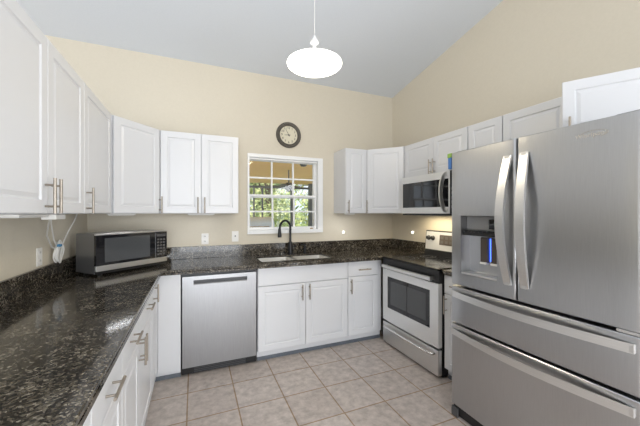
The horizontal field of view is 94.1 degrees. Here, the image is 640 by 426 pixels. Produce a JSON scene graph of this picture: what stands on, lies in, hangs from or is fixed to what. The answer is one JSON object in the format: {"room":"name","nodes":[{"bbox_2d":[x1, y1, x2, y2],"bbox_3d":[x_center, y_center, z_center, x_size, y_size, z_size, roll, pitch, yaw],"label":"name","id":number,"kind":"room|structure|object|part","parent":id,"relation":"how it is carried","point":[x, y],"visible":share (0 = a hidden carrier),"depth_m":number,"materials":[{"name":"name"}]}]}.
{"room":"kitchen","nodes":[
{"label":"kitchen","id":0,"kind":"room"},
{"bbox_2d":[0,214,86,280],"bbox_3d":[-1.570,0.320,1.242,0.115,2.130,3.210,0,0,-23],"label":"wall","id":1,"kind":"structure","parent":0,"point":[20,238],"depth_m":1.79,"materials":[{"name":"beige paint"}]},
{"bbox_2d":[0,255,75,307],"bbox_3d":[-1.511,0.408,1.282,0.020,0.126,3.138,0,0,-23],"label":"backsplash","id":2,"kind":"structure","parent":1,"relation":"attached to","point":[14,288],"depth_m":1.78,"materials":[{"name":"stone"}]},
{"bbox_2d":[36,247,41,266],"bbox_3d":[-1.772,0.277,1.884,0.009,0.114,0.070,0,0,-23],"label":"wall outlet","id":3,"kind":"object","parent":1,"relation":"attached to","point":[38,250],"visible":1,"depth_m":1.87,"materials":[{"name":"white plastic"}]},
{"bbox_2d":[0,0,83,213],"bbox_3d":[-1.294,-0.372,1.216,0.369,0.755,0.915,0,0,-23],"label":"upper cabinet","id":4,"kind":"object","parent":1,"relation":"attached to","point":[42,95],"visible":1,"depth_m":1.18,"materials":[{"name":"white wood"}]},
{"bbox_3d":[-1.081,-0.372,1.058,0.019,0.749,0.454,0,0,-23],"label":"door","id":5,"kind":"part","parent":4,"relation":"part of","materials":[{"name":"white wood"}]},
{"bbox_2d":[0,214,49,217],"bbox_3d":[-1.322,0.013,1.331,0.090,0.015,0.300,0,0,-23],"label":"light","id":6,"kind":"object","parent":4,"relation":"attached to","point":[1,215],"visible":1,"depth_m":1.24,"materials":[{"name":"white plastic"}]},
{"bbox_2d":[0,217,39,217],"bbox_3d":[-1.322,0.019,1.331,0.080,0.004,0.280,0,0,-23],"label":"diffuser","id":7,"kind":"object","parent":6,"relation":"attached to","point":[0,217],"depth_m":1.23,"materials":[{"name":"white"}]},
{"bbox_3d":[-1.131,-0.073,1.254,0.039,0.150,0.012,0,0,-23],"label":"handle","id":8,"kind":"part","parent":4,"relation":"part of","materials":[{"name":"silver metal"}]},
{"bbox_2d":[41,214,64,219],"bbox_3d":[-1.359,0.019,1.521,0.060,0.027,0.120,0,0,-23],"label":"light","id":9,"kind":"object","parent":4,"relation":"attached to","point":[52,216],"visible":0.86,"depth_m":1.48,"materials":[{"name":"white plastic"}]},
{"bbox_3d":[-1.156,-0.074,1.311,0.039,0.150,0.012,0,0,-23],"label":"handle","id":10,"kind":"part","parent":4,"relation":"part of","materials":[{"name":"silver metal"}]},
{"bbox_3d":[-1.259,-0.372,1.479,0.019,0.749,0.454,0,0,-23],"label":"door","id":11,"kind":"part","parent":4,"relation":"part of","materials":[{"name":"white wood"}]},
{"bbox_2d":[46,214,77,262],"bbox_3d":[-1.724,0.178,1.965,0.089,0.345,0.984,0,0,-33],"label":"extension cord","id":12,"kind":"object","parent":1,"relation":"hanging from","point":[58,253],"visible":0.98,"depth_m":2.03,"materials":[{"name":"white plastic"}]},
{"bbox_2d":[80,82,110,213],"bbox_3d":[-1.594,-0.372,1.924,0.369,0.755,0.620,0,0,-23],"label":"upper cabinet","id":13,"kind":"object","parent":1,"relation":"attached to","point":[97,119],"visible":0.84,"depth_m":1.91,"materials":[{"name":"white wood"}]},
{"bbox_3d":[-1.333,-0.073,1.732,0.039,0.150,0.012,0,0,-23],"label":"handle","id":14,"kind":"part","parent":13,"relation":"part of","materials":[{"name":"silver metal"}]},
{"bbox_2d":[109,115,162,213],"bbox_3d":[-1.714,-0.372,2.566,0.645,0.755,0.654,0,0,-23],"label":"upper cabinet","id":15,"kind":"object","parent":1,"relation":"attached to","point":[135,147],"visible":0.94,"depth_m":2.44,"materials":[{"name":"white wood"}]},
{"bbox_2d":[107,214,135,215],"bbox_3d":[-1.635,0.013,2.457,0.018,0.015,0.240,0,0,19],"label":"light","id":16,"kind":"object","parent":15,"relation":"attached to","point":[107,214],"visible":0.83,"depth_m":2.44,"materials":[{"name":"white plastic"}]},
{"bbox_3d":[-1.420,-0.073,2.657,0.039,0.150,0.012,0,0,18],"label":"handle","id":17,"kind":"part","parent":15,"relation":"part of","materials":[{"name":"silver metal"}]},
{"bbox_2d":[45,35,391,315],"bbox_3d":[-2.264,-0.091,2.778,6.990,2.953,0.160,0,0,-23],"label":"wall","id":18,"kind":"structure","parent":0,"point":[155,91],"depth_m":3.25,"materials":[{"name":"beige paint"}]},
{"bbox_2d":[160,130,237,213],"bbox_3d":[-1.179,-0.372,2.948,0.690,0.755,0.369,0,0,-23],"label":"upper cabinet","id":19,"kind":"object","parent":18,"relation":"attached to","point":[199,172],"visible":1,"depth_m":2.80,"materials":[{"name":"white wood"}]},
{"bbox_3d":[-1.284,-0.372,2.757,0.342,0.749,0.019,0,0,-23],"label":"door","id":20,"kind":"part","parent":19,"relation":"part of","materials":[{"name":"white wood"}]},
{"bbox_3d":[-1.141,-0.073,2.785,0.012,0.150,0.039,0,0,-23],"label":"handle","id":21,"kind":"part","parent":19,"relation":"part of","materials":[{"name":"silver metal"}]},
{"bbox_3d":[-0.968,-0.372,2.891,0.339,0.749,0.019,0,0,-23],"label":"door","id":22,"kind":"part","parent":19,"relation":"part of","materials":[{"name":"white wood"}]},
{"bbox_2d":[201,233,208,243],"bbox_3d":[-1.209,0.272,3.131,0.070,0.114,0.009,0,0,-23],"label":"wall outlet","id":23,"kind":"object","parent":18,"relation":"attached to","point":[205,236],"visible":1,"depth_m":3.13,"materials":[{"name":"white plastic"}]},
{"bbox_2d":[232,231,238,241],"bbox_3d":[-0.923,0.255,3.247,0.070,0.114,0.017,0,0,-23],"label":"light switch","id":24,"kind":"object","parent":18,"relation":"attached to","point":[235,234],"visible":1,"depth_m":3.25,"materials":[{"name":"white plastic"}]},
{"bbox_2d":[167,238,391,259],"bbox_3d":[-0.582,0.408,3.389,3.371,0.126,0.020,0,0,-23],"label":"backsplash","id":25,"kind":"structure","parent":18,"relation":"attached to","point":[190,252],"depth_m":3.37,"materials":[{"name":"stone"}]},
{"bbox_2d":[247,153,322,233],"bbox_3d":[-0.413,-0.215,3.540,0.906,0.900,0.176,0,0,-23],"label":"window","id":26,"kind":"structure","parent":18,"relation":"in","point":[317,163],"depth_m":3.55,"materials":[{"name":"white paint"}]},
{"bbox_3d":[-0.448,-0.400,3.555,0.813,0.448,0.035,0,0,-23],"label":"sash","id":27,"kind":"part","parent":26,"relation":"part of","materials":[{"name":"white paint"}]},
{"bbox_3d":[-0.434,-0.009,3.521,0.813,0.405,0.035,0,0,-23],"label":"sash","id":28,"kind":"part","parent":26,"relation":"part of","materials":[{"name":"white paint"}]},
{"bbox_2d":[276,122,300,147],"bbox_3d":[-0.363,-0.910,3.476,0.300,0.300,0.032,0,0,-23],"label":"wall clock","id":29,"kind":"object","parent":18,"relation":"attached to","point":[288,134],"visible":1,"depth_m":3.48,"materials":[{"name":"grey metal"}]},
{"bbox_2d":[334,148,366,212],"bbox_3d":[0.372,-0.372,3.603,0.282,0.755,0.369,0,0,-23],"label":"upper cabinet","id":30,"kind":"object","parent":18,"relation":"attached to","point":[350,165],"visible":0.99,"depth_m":3.49,"materials":[{"name":"white wood"}]},
{"bbox_3d":[0.425,-0.372,3.479,0.276,0.749,0.019,0,0,-23],"label":"door","id":31,"kind":"part","parent":30,"relation":"part of","materials":[{"name":"white wood"}]},
{"bbox_2d":[366,146,404,212],"bbox_3d":[0.820,-0.372,3.641,0.632,0.755,0.646,0,0,-23],"label":"upper cabinet","id":32,"kind":"object","parent":18,"relation":"attached to","point":[385,166],"visible":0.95,"depth_m":3.43,"materials":[{"name":"white wood"}]},
{"bbox_2d":[16,0,502,97],"bbox_3d":[-0.899,-2.277,-0.456,7.390,1.493,7.260,0,0,-23],"label":"ceiling","id":33,"kind":"structure","parent":0,"point":[382,46],"depth_m":2.75,"materials":[{"name":"white paint"}]},
{"bbox_2d":[287,0,341,77],"bbox_3d":[-0.038,-1.407,2.079,0.384,0.824,0.384,0,0,-23],"label":"pendant lamp","id":34,"kind":"object","parent":33,"relation":"hanging from","point":[314,62],"visible":1,"depth_m":2.02,"materials":[{"name":"white glass"}]},
{"bbox_3d":[-0.038,-1.524,2.079,0.004,0.558,0.004,0,0,-23],"label":"cord","id":35,"kind":"part","parent":34,"relation":"part of","materials":[{"name":"white plastic"}]},
{"bbox_3d":[-0.038,-1.038,2.079,0.384,0.086,0.384,0,0,-23],"label":"lamp shade","id":36,"kind":"part","parent":34,"relation":"part of","materials":[{"name":"white glass"}]},
{"bbox_2d":[249,161,311,184],"bbox_3d":[-1.334,-1.105,7.014,9.000,0.120,6.840,0,0,-23],"label":"ceiling","id":37,"kind":"structure","parent":0,"point":[256,168],"depth_m":7.69,"materials":[{"name":"beige wood"}]},
{"bbox_2d":[265,170,308,191],"bbox_3d":[-0.778,-0.785,7.304,1.102,0.520,1.061,0,0,-23],"label":"ceiling fan","id":38,"kind":"object","parent":37,"relation":"hanging from","point":[287,186],"visible":0.88,"depth_m":7.19,"materials":[{"name":"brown metal"}]},
{"bbox_3d":[-0.762,-0.635,7.277,0.240,0.220,0.240,0,0,-23],"label":"motor","id":39,"kind":"part","parent":38,"relation":"part of","materials":[{"name":"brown metal"}]},
{"bbox_2d":[145,316,470,425],"bbox_3d":[-0.891,1.445,-0.474,7.390,0.120,7.220,0,0,-23],"label":"floor","id":40,"kind":"structure","parent":0,"point":[370,382],"depth_m":2.27,"materials":[{"name":"tile"}]},
{"bbox_2d":[83,411,90,425],"bbox_3d":[-0.823,0.948,0.526,0.637,0.874,0.498,0,0,-23],"label":"base cabinet","id":41,"kind":"object","parent":40,"relation":"on","point":[87,422],"visible":0.1,"depth_m":0.84,"materials":[{"name":"wood"}]},
{"bbox_2d":[91,351,126,425],"bbox_3d":[-0.998,0.948,0.941,0.637,0.874,0.398,0,0,-23],"label":"base cabinet","id":42,"kind":"object","parent":40,"relation":"on","point":[106,410],"visible":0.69,"depth_m":1.06,"materials":[{"name":"wood"}]},
{"bbox_3d":[-0.750,0.988,1.045,0.019,0.594,0.394,0,0,-23],"label":"door","id":43,"kind":"part","parent":42,"relation":"part of","materials":[{"name":"white wood"}]},
{"bbox_3d":[-0.721,0.619,1.052,0.039,0.012,0.150,0,0,-23],"label":"handle","id":44,"kind":"part","parent":42,"relation":"part of","materials":[{"name":"silver metal"}]},
{"bbox_2d":[121,319,146,425],"bbox_3d":[-1.156,0.948,1.314,0.637,0.874,0.408,0,0,-23],"label":"base cabinet","id":45,"kind":"object","parent":40,"relation":"on","point":[130,359],"visible":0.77,"depth_m":1.43,"materials":[{"name":"wood"}]},
{"bbox_3d":[-0.908,0.988,1.419,0.019,0.594,0.404,0,0,-23],"label":"door","id":46,"kind":"part","parent":45,"relation":"part of","materials":[{"name":"white wood"}]},
{"bbox_3d":[-0.908,0.602,1.419,0.019,0.166,0.404,0,0,-23],"label":"drawer","id":47,"kind":"part","parent":45,"relation":"part of","materials":[{"name":"white wood"}]},
{"bbox_3d":[-0.882,0.600,1.435,0.039,0.012,0.150,0,0,-23],"label":"handle","id":48,"kind":"part","parent":45,"relation":"part of","materials":[{"name":"silver metal"}]},
{"bbox_3d":[-0.954,0.745,1.605,0.039,0.150,0.012,0,0,-23],"label":"handle","id":49,"kind":"part","parent":45,"relation":"part of","materials":[{"name":"silver metal"}]},
{"bbox_2d":[139,294,155,425],"bbox_3d":[-1.345,0.948,1.763,0.637,0.874,0.563,0,0,-23],"label":"base cabinet","id":50,"kind":"object","parent":40,"relation":"on","point":[145,319],"visible":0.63,"depth_m":1.83,"materials":[{"name":"wood"}]},
{"bbox_3d":[-0.974,0.745,1.651,0.039,0.150,0.012,0,0,-23],"label":"handle","id":51,"kind":"part","parent":50,"relation":"part of","materials":[{"name":"silver metal"}]},
{"bbox_3d":[-1.098,0.602,1.867,0.019,0.166,0.559,0,0,-23],"label":"drawer","id":52,"kind":"part","parent":50,"relation":"part of","materials":[{"name":"white wood"}]},
{"bbox_3d":[-1.098,0.988,1.867,0.019,0.594,0.559,0,0,-23],"label":"door","id":53,"kind":"part","parent":50,"relation":"part of","materials":[{"name":"white wood"}]},
{"bbox_2d":[152,275,181,391],"bbox_3d":[-1.586,0.948,2.473,0.790,0.874,0.926,0,0,-23],"label":"base cabinet","id":54,"kind":"object","parent":40,"relation":"on","point":[167,294],"visible":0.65,"depth_m":2.46,"materials":[{"name":"wood"}]},
{"bbox_3d":[-1.270,0.902,2.276,0.019,0.766,0.310,0,0,-23],"label":"door","id":55,"kind":"part","parent":54,"relation":"part of","materials":[{"name":"white wood"}]},
{"bbox_3d":[-1.192,0.585,2.169,0.039,0.130,0.012,0,0,-23],"label":"handle","id":56,"kind":"part","parent":54,"relation":"part of","materials":[{"name":"silver metal"}]},
{"bbox_3d":[-1.250,0.916,2.473,0.170,0.806,0.018,0,0,-23],"label":"panel","id":57,"kind":"part","parent":54,"relation":"part of","materials":[{"name":"white wood"}]},
{"bbox_2d":[0,238,424,425],"bbox_3d":[0.038,0.427,1.947,3.391,0.164,3.158,0,0,-23],"label":"countertop","id":58,"kind":"structure","parent":54,"relation":"on","point":[64,330],"depth_m":1.40,"materials":[{"name":"stone"}]},
{"bbox_2d":[76,229,166,275],"bbox_3d":[-1.640,0.312,2.505,0.276,0.315,0.583,0,0,25],"label":"countertop microwave","id":59,"kind":"object","parent":58,"relation":"on","point":[97,253],"visible":1,"depth_m":2.34,"materials":[{"name":"silver metal"}]},
{"bbox_3d":[-1.552,0.281,2.400,0.024,0.226,0.468,0,0,25],"label":"door","id":60,"kind":"part","parent":59,"relation":"part of","materials":[{"name":"black glass"}]},
{"bbox_3d":[-1.527,0.161,2.451,0.025,0.012,0.583,0,0,25],"label":"trim","id":61,"kind":"part","parent":59,"relation":"part of","materials":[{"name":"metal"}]},
{"bbox_3d":[-1.527,0.414,2.451,0.025,0.040,0.583,0,0,25],"label":"trim","id":62,"kind":"part","parent":59,"relation":"part of","materials":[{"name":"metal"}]},
{"bbox_3d":[-1.427,0.281,2.664,0.024,0.226,0.113,0,0,25],"label":"control panel","id":63,"kind":"part","parent":59,"relation":"part of","materials":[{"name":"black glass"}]},
{"bbox_2d":[278,220,295,253],"bbox_3d":[-0.371,0.272,3.384,0.263,0.398,0.066,0,0,-45],"label":"faucet","id":64,"kind":"object","parent":58,"relation":"on","point":[290,243],"visible":0.99,"depth_m":3.39,"materials":[{"name":"black metal"}]},
{"bbox_3d":[-0.393,0.202,3.361,0.177,0.258,0.025,0,0,-45],"label":"spout","id":65,"kind":"part","parent":64,"relation":"part of","materials":[{"name":"black metal"}]},
{"bbox_2d":[257,255,328,261],"bbox_3d":[-0.274,0.578,3.189,0.779,0.173,0.380,0,0,-23],"label":"sink","id":66,"kind":"object","parent":58,"relation":"in","point":[307,256],"visible":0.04,"depth_m":3.33,"materials":[{"name":"silver metal"}]},
{"bbox_2d":[257,257,294,261],"bbox_3d":[-0.457,0.578,3.111,0.381,0.173,0.380,0,0,-23],"label":"basin","id":67,"kind":"object","parent":66,"relation":"in","point":[274,258],"depth_m":3.28,"materials":[{"name":"silver metal"}]},
{"bbox_2d":[292,255,328,259],"bbox_3d":[-0.091,0.578,3.266,0.382,0.173,0.380,0,0,-23],"label":"basin","id":68,"kind":"object","parent":66,"relation":"in","point":[308,256],"depth_m":3.43,"materials":[{"name":"silver metal"}]},
{"bbox_2d":[182,269,255,374],"bbox_3d":[-0.987,0.946,2.893,0.626,0.858,0.592,0,0,-23],"label":"dishwasher","id":69,"kind":"object","parent":40,"relation":"on","point":[219,308],"visible":0.97,"depth_m":2.61,"materials":[{"name":"silver metal"}]},
{"bbox_2d":[256,255,347,360],"bbox_3d":[-0.249,0.948,3.188,0.940,0.874,0.637,0,0,-23],"label":"base cabinet","id":70,"kind":"object","parent":40,"relation":"on","point":[299,309],"visible":0.83,"depth_m":2.91,"materials":[{"name":"wood"}]},
{"bbox_3d":[-0.361,0.988,2.849,0.466,0.605,0.019,0,0,-23],"label":"door","id":71,"kind":"part","parent":70,"relation":"part of","materials":[{"name":"white wood"}]},
{"bbox_3d":[-0.171,0.770,2.896,0.012,0.150,0.039,0,0,-23],"label":"handle","id":72,"kind":"part","parent":70,"relation":"part of","materials":[{"name":"silver metal"}]},
{"bbox_3d":[-0.144,0.597,2.940,0.936,0.164,0.019,0,0,-23],"label":"false drawer","id":73,"kind":"part","parent":70,"relation":"part of","materials":[{"name":"white wood"}]},
{"bbox_3d":[0.072,0.988,3.031,0.466,0.605,0.019,0,0,-23],"label":"door","id":74,"kind":"part","parent":70,"relation":"part of","materials":[{"name":"white wood"}]},
{"bbox_2d":[346,260,380,343],"bbox_3d":[0.381,0.948,3.454,0.423,0.874,0.637,0,0,-23],"label":"base cabinet","id":75,"kind":"object","parent":40,"relation":"on","point":[364,277],"visible":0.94,"depth_m":3.20,"materials":[{"name":"wood"}]},
{"bbox_3d":[0.462,0.590,3.196,0.368,0.150,0.019,0,0,-23],"label":"drawer","id":76,"kind":"part","parent":75,"relation":"part of","materials":[{"name":"white wood"}]},
{"bbox_3d":[0.462,0.981,3.196,0.368,0.618,0.019,0,0,-23],"label":"door","id":77,"kind":"part","parent":75,"relation":"part of","materials":[{"name":"white wood"}]},
{"bbox_2d":[381,230,451,376],"bbox_3d":[1.077,0.789,2.942,0.656,1.192,0.798,0,0,-23],"label":"stove","id":78,"kind":"object","parent":40,"relation":"on","point":[413,284],"visible":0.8,"depth_m":2.78,"materials":[{"name":"white metal"}]},
{"bbox_3d":[0.806,1.189,2.828,0.048,0.021,0.719,0,0,-23],"label":"handle","id":79,"kind":"part","parent":78,"relation":"part of","materials":[{"name":"silver metal"}]},
{"bbox_3d":[0.851,0.537,2.847,0.036,0.106,0.790,0,0,-23],"label":"trim","id":80,"kind":"part","parent":78,"relation":"part of","materials":[{"name":"black plastic"}]},
{"bbox_3d":[0.848,1.256,2.845,0.041,0.214,0.786,0,0,-23],"label":"drawer","id":81,"kind":"part","parent":78,"relation":"part of","materials":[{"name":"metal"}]},
{"bbox_2d":[382,253,451,270],"bbox_3d":[1.090,0.473,2.947,0.578,0.021,0.798,0,0,-23],"label":"cooktop","id":82,"kind":"object","parent":78,"relation":"in","point":[424,261],"depth_m":2.90,"materials":[{"name":"black glass"}]},
{"bbox_3d":[1.345,0.302,3.055,0.025,0.195,0.714,0,0,-23],"label":"control panel","id":83,"kind":"part","parent":78,"relation":"part of","materials":[{"name":"metal"}]},
{"bbox_2d":[443,275,456,379],"bbox_3d":[1.338,0.948,2.436,0.599,0.874,0.328,0,0,-23],"label":"base cabinet","id":84,"kind":"object","parent":40,"relation":"on","point":[448,283],"visible":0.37,"depth_m":2.44,"materials":[{"name":"wood"}]},
{"bbox_2d":[442,269,451,275],"bbox_3d":[1.350,0.427,2.441,0.588,0.164,0.327,0,0,-23],"label":"countertop","id":85,"kind":"structure","parent":84,"relation":"on","point":[448,272],"depth_m":2.44,"materials":[{"name":"stone"}]},
{"bbox_3d":[1.108,0.981,2.338,0.019,0.618,0.324,0,0,-23],"label":"door","id":86,"kind":"part","parent":84,"relation":"part of","materials":[{"name":"white wood"}]},
{"bbox_3d":[1.108,0.590,2.338,0.019,0.150,0.324,0,0,-23],"label":"drawer","id":87,"kind":"part","parent":84,"relation":"part of","materials":[{"name":"white wood"}]},
{"bbox_2d":[451,109,639,425],"bbox_3d":[1.415,0.481,1.751,0.870,1.808,0.955,0,0,-23],"label":"refrigerator","id":88,"kind":"object","parent":40,"relation":"on","point":[545,330],"visible":1,"depth_m":1.47,"materials":[{"name":"grey metal"}]},
{"bbox_2d":[447,153,451,169],"bbox_3d":[0.930,-0.359,2.085,0.070,0.108,0.035,0,0,-23],"label":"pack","id":89,"kind":"object","parent":88,"relation":"attached to","point":[449,156],"visible":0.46,"depth_m":2.07,"materials":[{"name":"blue"}]},
{"bbox_3d":[1.023,0.128,1.870,0.064,0.034,0.252,0,0,-23],"label":"dispenser trim","id":90,"kind":"part","parent":88,"relation":"part of","materials":[{"name":"black plastic"}]},
{"bbox_3d":[1.030,0.035,1.859,0.105,0.890,0.452,0,0,-23],"label":"door","id":91,"kind":"part","parent":88,"relation":"part of","materials":[{"name":"metal"}]},
{"bbox_3d":[1.020,0.041,1.659,0.069,0.722,0.055,0,0,-23],"label":"handle","id":92,"kind":"part","parent":88,"relation":"part of","materials":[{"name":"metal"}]},
{"bbox_3d":[1.060,0.039,1.563,0.069,0.726,0.055,0,0,-23],"label":"handle","id":93,"kind":"part","parent":88,"relation":"part of","materials":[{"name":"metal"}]},
{"bbox_3d":[1.127,1.025,1.630,0.105,0.544,0.951,0,0,-23],"label":"drawer","id":94,"kind":"part","parent":88,"relation":"part of","materials":[{"name":"metal"}]},
{"bbox_3d":[1.127,0.617,1.630,0.105,0.240,0.951,0,0,-23],"label":"drawer","id":95,"kind":"part","parent":88,"relation":"part of","materials":[{"name":"metal"}]},
{"bbox_3d":[1.216,0.035,1.419,0.105,0.890,0.493,0,0,-23],"label":"door","id":96,"kind":"part","parent":88,"relation":"part of","materials":[{"name":"metal"}]},
{"bbox_2d":[392,0,639,241],"bbox_3d":[2.354,-0.726,1.005,0.140,4.222,7.020,0,0,-23],"label":"wall","id":97,"kind":"structure","parent":0,"point":[520,55],"depth_m":2.55,"materials":[{"name":"beige paint"}]},
{"bbox_2d":[392,238,424,252],"bbox_3d":[1.104,0.408,3.755,0.020,0.126,0.656,0,0,-23],"label":"backsplash","id":98,"kind":"structure","parent":97,"relation":"attached to","point":[415,246],"depth_m":3.71,"materials":[{"name":"stone"}]},
{"bbox_2d":[405,126,467,177],"bbox_3d":[1.236,-0.565,3.009,0.359,0.370,0.837,0,0,-23],"label":"upper cabinet","id":99,"kind":"object","parent":97,"relation":"attached to","point":[428,156],"visible":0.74,"depth_m":2.92,"materials":[{"name":"white wood"}]},
{"bbox_3d":[1.039,-0.569,3.142,0.019,0.357,0.434,0,0,-23],"label":"door","id":100,"kind":"part","parent":99,"relation":"part of","materials":[{"name":"white wood"}]},
{"bbox_2d":[402,170,451,215],"bbox_3d":[1.185,-0.178,2.957,0.486,0.403,0.770,0,0,-23],"label":"microwave","id":101,"kind":"object","parent":99,"relation":"attached to","point":[427,194],"visible":0.58,"depth_m":2.89,"materials":[{"name":"grey metal"}]},
{"bbox_3d":[1.222,0.015,2.973,0.395,0.015,0.730,0,0,-23],"label":"vent panel","id":102,"kind":"part","parent":101,"relation":"part of","materials":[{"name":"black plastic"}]},
{"bbox_3d":[1.097,-0.186,2.659,0.093,0.367,0.012,0,0,-23],"label":"handle","id":103,"kind":"part","parent":101,"relation":"part of","materials":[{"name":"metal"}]},
{"bbox_3d":[1.188,-0.186,2.599,0.031,0.383,0.107,0,0,-23],"label":"control panel","id":104,"kind":"part","parent":101,"relation":"part of","materials":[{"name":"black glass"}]},
{"bbox_3d":[1.202,-0.569,2.757,0.019,0.357,0.396,0,0,-23],"label":"door","id":105,"kind":"part","parent":99,"relation":"part of","materials":[{"name":"white wood"}]},
{"bbox_2d":[468,116,502,148],"bbox_3d":[1.479,-0.372,2.485,0.319,0.755,0.310,0,0,-23],"label":"upper cabinet","id":106,"kind":"object","parent":97,"relation":"attached to","point":[490,131],"visible":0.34,"depth_m":2.41,"materials":[{"name":"white wood"}]},
{"bbox_2d":[503,67,639,140],"bbox_3d":[1.602,-0.588,1.874,0.567,0.325,0.904,0,0,-23],"label":"upper cabinet","id":107,"kind":"object","parent":97,"relation":"attached to","point":[583,100],"visible":0.55,"depth_m":1.66,"materials":[{"name":"white wood"}]},
{"bbox_3d":[1.490,-0.588,2.074,0.019,0.319,0.444,0,0,-23],"label":"door","id":108,"kind":"part","parent":107,"relation":"part of","materials":[{"name":"white wood"}]},
{"bbox_3d":[1.572,-0.588,1.582,0.447,0.319,0.019,0,0,36],"label":"door","id":109,"kind":"part","parent":107,"relation":"part of","materials":[{"name":"white wood"}]},
{"label":"outside","id":110,"kind":"structure","parent":0,"visible":0},
{"bbox_3d":[-5.706,1.595,21.217,34.000,0.180,36.470,0,0,-23],"label":"lawn","id":111,"kind":"structure","parent":110,"visible":0},
{"bbox_2d":[250,198,269,216],"bbox_3d":[-3.447,-1.118,12.044,4.603,5.755,2.412,0,0,-33],"label":"tree","id":112,"kind":"object","parent":111,"relation":"on","point":[264,213],"visible":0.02,"depth_m":12.28,"materials":[{"name":"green plant"}]},
{"bbox_2d":[249,183,307,226],"bbox_3d":[-4.443,-1.702,22.436,7.767,8.065,6.208,0,0,-23],"label":"tree","id":113,"kind":"object","parent":111,"relation":"on","point":[254,184],"visible":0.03,"depth_m":21.50,"materials":[{"name":"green plant"}]},
{"bbox_2d":[251,183,306,226],"bbox_3d":[-2.828,-1.714,15.985,4.730,6.994,3.091,0,0,-35],"label":"tree","id":114,"kind":"object","parent":111,"relation":"on","point":[267,191],"visible":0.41,"depth_m":16.12,"materials":[{"name":"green plant"}]},
{"bbox_2d":[295,185,307,225],"bbox_3d":[0.383,-1.082,13.681,3.498,6.339,2.468,0,0,-6],"label":"tree","id":115,"kind":"object","parent":111,"relation":"on","point":[305,216],"visible":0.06,"depth_m":13.24,"materials":[{"name":"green plant"}]},
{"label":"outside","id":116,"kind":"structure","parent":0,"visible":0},
{"bbox_3d":[-2.250,1.460,6.611,11.000,0.090,6.870,0,0,-23],"label":"floor","id":117,"kind":"structure","parent":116,"visible":0},
{"bbox_2d":[250,217,274,226],"bbox_3d":[-1.024,0.738,4.479,0.570,1.355,0.592,0,0,-23],"label":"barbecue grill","id":118,"kind":"object","parent":117,"relation":"on","point":[254,221],"visible":0.15,"depth_m":4.32,"materials":[{"name":"grey metal"}]},
{"bbox_2d":[249,185,307,226],"bbox_3d":[-2.568,0.245,9.934,9.000,2.340,0.100,0,0,-23],"label":"screen enclosure","id":119,"kind":"object","parent":117,"relation":"on","point":[250,186],"visible":0.16,"depth_m":10.31,"materials":[{"name":"brown metal"}]},
{"bbox_3d":[-2.236,0.280,10.074,0.040,2.270,0.100,0,0,-23],"label":"post","id":120,"kind":"part","parent":119,"relation":"part of","materials":[{"name":"brown metal"}]},
{"bbox_3d":[-2.568,-0.890,9.934,9.000,0.070,0.100,0,0,-23],"label":"rail","id":121,"kind":"part","parent":119,"relation":"part of","materials":[{"name":"brown metal"}]},
{"bbox_3d":[-1.002,0.280,10.595,0.090,2.270,0.100,0,0,-23],"label":"post","id":122,"kind":"part","parent":119,"relation":"part of","materials":[{"name":"brown metal"}]},
{"bbox_2d":[308,184,311,225],"bbox_3d":[-0.298,0.188,10.676,0.280,2.455,0.280,0,0,-23],"label":"porch post","id":123,"kind":"object","parent":117,"relation":"on","point":[310,185],"visible":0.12,"depth_m":10.57,"materials":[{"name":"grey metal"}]}
]}

